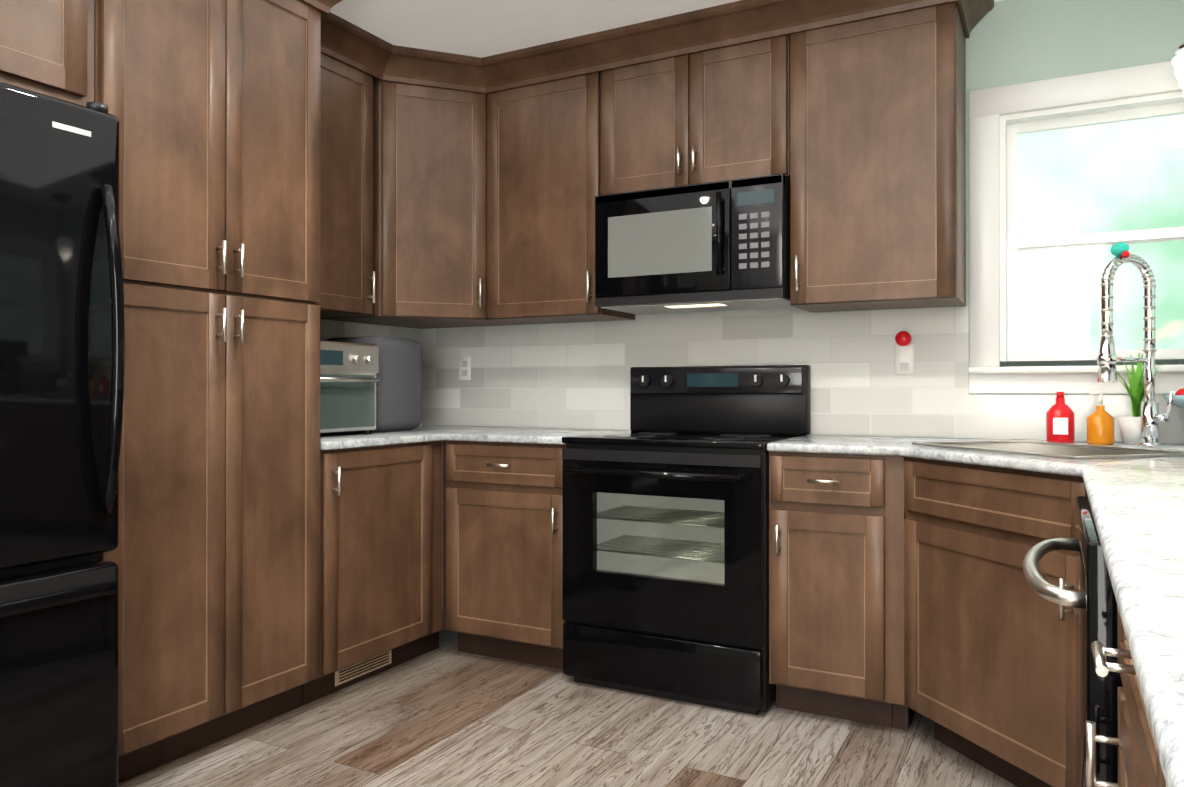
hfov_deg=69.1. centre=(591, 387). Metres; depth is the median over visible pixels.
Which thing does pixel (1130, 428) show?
potted plant
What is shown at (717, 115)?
upper cabinet
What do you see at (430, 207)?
upper cabinet
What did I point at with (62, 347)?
refrigerator
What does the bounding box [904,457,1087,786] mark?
base cabinet
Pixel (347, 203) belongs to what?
upper cabinet
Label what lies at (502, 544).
base cabinet
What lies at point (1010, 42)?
wall
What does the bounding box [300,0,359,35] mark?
crown molding
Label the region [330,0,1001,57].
ceiling
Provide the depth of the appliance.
3.63 m
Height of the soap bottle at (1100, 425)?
0.171 m
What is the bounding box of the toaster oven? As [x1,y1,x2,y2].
[320,341,379,433]
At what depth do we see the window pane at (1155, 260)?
4.00 m
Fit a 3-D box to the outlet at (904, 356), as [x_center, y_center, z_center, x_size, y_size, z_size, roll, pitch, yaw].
[1.172,-0.129,3.232,0.070,0.164,0.042,0,0,28]
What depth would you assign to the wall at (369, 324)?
4.02 m
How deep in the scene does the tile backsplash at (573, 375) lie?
3.51 m
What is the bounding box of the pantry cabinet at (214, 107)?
[94,0,320,782]
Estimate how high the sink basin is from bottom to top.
0.176 m
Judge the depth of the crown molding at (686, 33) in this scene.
3.31 m
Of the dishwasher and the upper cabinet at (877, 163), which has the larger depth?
the upper cabinet at (877, 163)
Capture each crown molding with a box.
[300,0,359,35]
[404,0,993,93]
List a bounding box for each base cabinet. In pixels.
[302,441,441,704]
[443,441,565,669]
[769,452,915,730]
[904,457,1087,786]
[1086,606,1165,786]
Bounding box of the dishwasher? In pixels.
[1023,496,1122,786]
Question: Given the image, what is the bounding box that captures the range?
[562,365,810,714]
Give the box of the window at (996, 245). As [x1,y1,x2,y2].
[968,61,1183,393]
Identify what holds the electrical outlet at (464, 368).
attached to the tile backsplash at (573, 375)
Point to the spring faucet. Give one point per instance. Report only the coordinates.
(1108, 359)
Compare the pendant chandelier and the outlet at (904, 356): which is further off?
the outlet at (904, 356)
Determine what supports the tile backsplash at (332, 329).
attached to the wall at (369, 324)
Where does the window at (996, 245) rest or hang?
in the wall at (1010, 42)
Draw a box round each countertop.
[320,425,628,449]
[775,435,1046,462]
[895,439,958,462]
[991,441,1183,786]
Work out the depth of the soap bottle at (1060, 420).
2.83 m
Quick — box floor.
[118,609,1016,786]
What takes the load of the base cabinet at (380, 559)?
on the floor
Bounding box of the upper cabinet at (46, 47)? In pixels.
[0,0,94,105]
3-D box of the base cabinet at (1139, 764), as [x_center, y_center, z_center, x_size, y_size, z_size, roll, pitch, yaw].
[0.840,0.653,0.792,0.653,0.885,0.549,0,0,28]
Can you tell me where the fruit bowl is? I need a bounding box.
[1163,388,1183,444]
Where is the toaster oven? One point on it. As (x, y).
(348, 378)
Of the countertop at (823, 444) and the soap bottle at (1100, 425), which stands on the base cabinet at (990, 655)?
the countertop at (823, 444)
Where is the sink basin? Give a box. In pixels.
[912,440,1183,458]
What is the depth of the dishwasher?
1.20 m
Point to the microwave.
(718, 246)
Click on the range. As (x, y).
(665, 582)
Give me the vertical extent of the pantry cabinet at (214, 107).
2.400 m
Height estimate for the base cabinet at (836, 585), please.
0.885 m
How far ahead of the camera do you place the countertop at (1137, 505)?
0.92 m
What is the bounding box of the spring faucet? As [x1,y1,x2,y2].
[1097,242,1175,446]
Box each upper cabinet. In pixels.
[0,0,94,105]
[319,53,374,318]
[325,78,526,328]
[487,72,634,323]
[601,34,789,194]
[790,2,993,311]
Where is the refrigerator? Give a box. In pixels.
[0,81,124,786]
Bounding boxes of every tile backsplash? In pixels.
[320,320,421,424]
[422,307,1183,442]
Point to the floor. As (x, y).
(446, 713)
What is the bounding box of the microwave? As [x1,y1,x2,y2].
[595,174,792,313]
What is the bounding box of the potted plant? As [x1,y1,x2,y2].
[1116,352,1181,444]
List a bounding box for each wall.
[320,319,421,329]
[422,0,1183,608]
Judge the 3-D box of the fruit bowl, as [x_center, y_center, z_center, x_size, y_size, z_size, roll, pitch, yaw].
[1.930,0.094,2.727,0.200,0.182,0.200,0,0,28]
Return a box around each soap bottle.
[1046,392,1074,442]
[1087,392,1114,444]
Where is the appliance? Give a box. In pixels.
[326,336,421,431]
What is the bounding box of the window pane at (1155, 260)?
[1017,114,1183,351]
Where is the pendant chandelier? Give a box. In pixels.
[1171,42,1183,97]
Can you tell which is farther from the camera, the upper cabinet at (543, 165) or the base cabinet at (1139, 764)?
the upper cabinet at (543, 165)
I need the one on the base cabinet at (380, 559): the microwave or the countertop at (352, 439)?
the countertop at (352, 439)
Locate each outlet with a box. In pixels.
[459,357,470,379]
[895,331,913,374]

